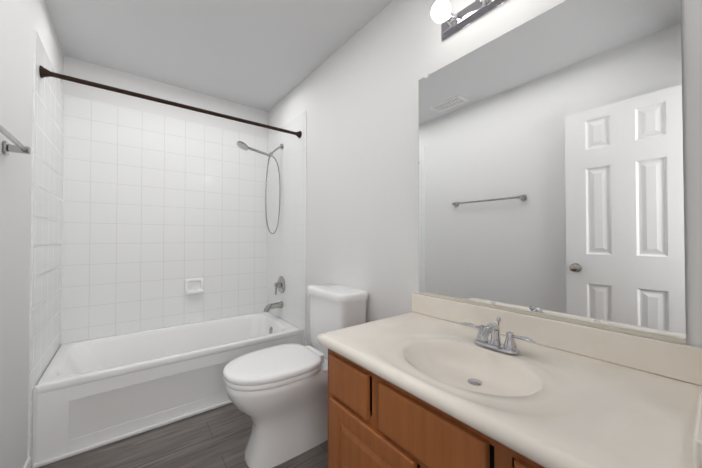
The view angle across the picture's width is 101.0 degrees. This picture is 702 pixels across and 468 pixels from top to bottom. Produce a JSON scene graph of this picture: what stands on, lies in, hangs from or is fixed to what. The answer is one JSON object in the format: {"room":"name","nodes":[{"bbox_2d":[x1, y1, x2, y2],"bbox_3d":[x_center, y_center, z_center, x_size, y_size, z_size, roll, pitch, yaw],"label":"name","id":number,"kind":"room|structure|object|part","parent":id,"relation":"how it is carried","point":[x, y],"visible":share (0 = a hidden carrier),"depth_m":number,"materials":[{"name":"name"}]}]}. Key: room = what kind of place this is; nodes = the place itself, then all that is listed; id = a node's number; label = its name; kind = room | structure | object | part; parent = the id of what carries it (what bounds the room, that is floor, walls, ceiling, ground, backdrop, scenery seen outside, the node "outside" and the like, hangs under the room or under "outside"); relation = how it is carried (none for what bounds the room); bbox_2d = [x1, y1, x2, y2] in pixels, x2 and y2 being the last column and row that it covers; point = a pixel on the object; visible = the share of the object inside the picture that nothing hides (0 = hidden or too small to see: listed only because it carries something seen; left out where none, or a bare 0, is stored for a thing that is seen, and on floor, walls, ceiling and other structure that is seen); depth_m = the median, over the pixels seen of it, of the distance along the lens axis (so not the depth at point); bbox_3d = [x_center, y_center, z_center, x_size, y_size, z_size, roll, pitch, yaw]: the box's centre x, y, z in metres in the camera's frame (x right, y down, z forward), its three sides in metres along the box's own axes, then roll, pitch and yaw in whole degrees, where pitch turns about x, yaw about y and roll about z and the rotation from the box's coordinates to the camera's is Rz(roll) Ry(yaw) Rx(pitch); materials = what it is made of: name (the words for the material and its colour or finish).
{"room":"bathroom","nodes":[
{"label":"bathroom","id":0,"kind":"room"},
{"bbox_2d":[0,0,62,467],"bbox_3d":[-1.205,-0.068,0.873,0.100,2.440,3.080,1,-1,-38],"label":"wall","id":1,"kind":"structure","parent":0,"point":[21,21],"depth_m":1.22,"materials":[{"name":"white paint"}]},
{"bbox_2d":[0,125,30,154],"bbox_3d":[-1.088,-0.329,0.863,0.066,0.044,0.669,1,-1,-38],"label":"towel bar","id":2,"kind":"object","parent":1,"relation":"attached to","point":[17,147],"visible":0.98,"depth_m":1.08,"materials":[{"name":"silver metal"}]},
{"bbox_2d":[23,457,30,467],"bbox_3d":[-1.148,1.107,0.876,0.012,0.090,1.300,1,-1,-38],"label":"baseboard","id":3,"kind":"structure","parent":1,"relation":"attached to","point":[27,464],"depth_m":1.36,"materials":[{"name":"white paint"}]},
{"bbox_2d":[27,29,63,467],"bbox_3d":[-1.793,0.081,1.720,0.008,2.164,0.802,1,-1,-38],"label":"wall tile","id":4,"kind":"structure","parent":1,"relation":"attached to","point":[46,225],"depth_m":1.60,"materials":[{"name":"white tile"}]},
{"bbox_2d":[63,55,267,137],"bbox_3d":[-1.480,-0.045,2.544,1.510,2.440,0.100,1,-1,-38],"label":"wall","id":5,"kind":"structure","parent":0,"point":[85,70],"depth_m":2.40,"materials":[{"name":"white paint"}]},
{"bbox_2d":[61,94,267,344],"bbox_3d":[-1.447,-0.078,2.502,1.510,1.824,0.008,1,-1,-38],"label":"wall tile","id":6,"kind":"structure","parent":5,"relation":"attached to","point":[158,210],"depth_m":2.37,"materials":[{"name":"white tile"}]},
{"bbox_2d":[185,278,203,293],"bbox_3d":[-1.361,0.454,2.519,0.146,0.130,0.058,1,-1,-38],"label":"soap dish","id":7,"kind":"object","parent":6,"relation":"attached to","point":[194,285],"visible":1,"depth_m":2.52,"materials":[{"name":"white ceramic"}]},
{"bbox_2d":[39,403,327,467],"bbox_3d":[-0.315,1.200,0.735,2.060,0.100,4.360,1,-1,-38],"label":"floor","id":8,"kind":"structure","parent":0,"point":[218,437],"depth_m":1.56,"materials":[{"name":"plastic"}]},
{"bbox_2d":[32,311,302,467],"bbox_3d":[-1.209,0.970,2.180,1.493,0.400,0.767,1,-1,-38],"label":"bathtub","id":9,"kind":"object","parent":8,"relation":"on","point":[91,394],"visible":0.83,"depth_m":1.79,"materials":[{"name":"white ceramic"}]},
{"bbox_3d":[-0.981,1.153,1.882,1.490,0.024,0.020,1,-1,-38],"label":"trim","id":10,"kind":"part","parent":9,"relation":"part of","materials":[{"name":"white ceramic"}]},
{"bbox_2d":[223,283,367,467],"bbox_3d":[-0.312,0.748,1.635,0.763,0.828,0.432,1,-1,-38],"label":"toilet","id":11,"kind":"object","parent":8,"relation":"on","point":[278,395],"visible":0.94,"depth_m":1.50,"materials":[{"name":"white ceramic"}]},
{"bbox_3d":[-0.421,0.702,1.552,0.489,0.063,0.382,1,-1,-38],"label":"seat","id":12,"kind":"part","parent":11,"relation":"part of","materials":[{"name":"white plastic"}]},
{"bbox_2d":[317,293,701,467],"bbox_3d":[0.381,0.716,0.899,0.561,0.872,0.951,1,-1,-38],"label":"bathroom vanity","id":13,"kind":"object","parent":8,"relation":"on","point":[428,381],"visible":1,"depth_m":0.78,"materials":[{"name":"brown wood"}]},
{"bbox_3d":[-0.011,0.518,0.999,0.018,0.139,0.210,1,-1,-38],"label":"drawer","id":14,"kind":"part","parent":13,"relation":"part of","materials":[{"name":"brown wood"}]},
{"bbox_3d":[0.047,0.811,0.919,0.018,0.413,0.400,1,-1,-38],"label":"door","id":15,"kind":"part","parent":13,"relation":"part of","materials":[{"name":"brown wood"}]},
{"bbox_3d":[0.188,0.514,0.742,0.018,0.139,0.330,1,-1,-38],"label":"drawer","id":16,"kind":"part","parent":13,"relation":"part of","materials":[{"name":"brown wood"}]},
{"bbox_2d":[460,317,535,385],"bbox_3d":[0.441,0.372,0.934,0.167,0.184,0.246,1,-1,-38],"label":"faucet","id":17,"kind":"object","parent":13,"relation":"on","point":[484,361],"depth_m":0.93,"materials":[{"name":"silver metal"}]},
{"bbox_3d":[0.387,0.511,0.485,0.018,0.139,0.210,1,-1,-38],"label":"drawer","id":18,"kind":"part","parent":13,"relation":"part of","materials":[{"name":"brown wood"}]},
{"bbox_2d":[44,0,392,111],"bbox_3d":[-0.315,-1.340,0.770,2.060,0.100,4.360,1,-1,-38],"label":"ceiling","id":19,"kind":"structure","parent":0,"point":[267,55],"depth_m":1.89,"materials":[{"name":"white paint"}]},
{"bbox_2d":[268,0,701,346],"bbox_3d":[0.069,-0.055,1.858,0.100,2.440,3.080,1,-1,-38],"label":"wall","id":20,"kind":"structure","parent":0,"point":[356,96],"depth_m":1.62,"materials":[{"name":"white paint"}]},
{"bbox_2d":[267,111,306,345],"bbox_3d":[-0.605,0.094,2.639,0.008,2.164,0.802,1,-1,-38],"label":"wall tile","id":21,"kind":"structure","parent":20,"relation":"attached to","point":[287,250],"depth_m":2.56,"materials":[{"name":"white tile"}]},
{"bbox_2d":[39,65,301,137],"bbox_3d":[-1.015,-0.834,1.954,1.493,0.060,0.060,1,-1,-38],"label":"rail","id":22,"kind":"object","parent":21,"relation":"attached to","point":[44,72],"visible":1,"depth_m":1.78,"materials":[{"name":"brown metal"}]},
{"bbox_2d":[237,141,283,233],"bbox_3d":[-0.795,-0.418,2.561,0.421,0.840,0.103,1,-1,-38],"label":"shower head","id":23,"kind":"object","parent":21,"relation":"attached to","point":[242,145],"visible":1,"depth_m":2.58},
{"bbox_2d":[264,276,284,311],"bbox_3d":[-0.704,0.541,2.618,0.168,0.308,0.156,1,-1,-38],"label":"tub faucet","id":24,"kind":"object","parent":21,"relation":"attached to","point":[280,284],"visible":1,"depth_m":2.62,"materials":[{"name":"silver metal"}]},
{"bbox_2d":[431,0,508,41],"bbox_3d":[0.542,-0.928,1.048,0.156,0.080,0.600,1,-1,-38],"label":"sconce","id":25,"kind":"object","parent":20,"relation":"attached to","point":[453,24],"visible":1,"depth_m":1.19,"materials":[{"name":"silver metal"}]},
{"bbox_2d":[419,0,685,343],"bbox_3d":[0.597,-0.244,1.087,0.009,1.062,0.856,1,-1,-38],"label":"mirror","id":26,"kind":"object","parent":20,"relation":"attached to","point":[551,180],"visible":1,"depth_m":0.95,"materials":[{"name":"clear glass"}]},
{"bbox_2d":[411,293,701,385],"bbox_3d":[0.596,0.333,1.068,0.020,0.092,0.947,1,-1,-38],"label":"backsplash","id":27,"kind":"structure","parent":20,"relation":"attached to","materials":[{"name":"stone"}]}
]}

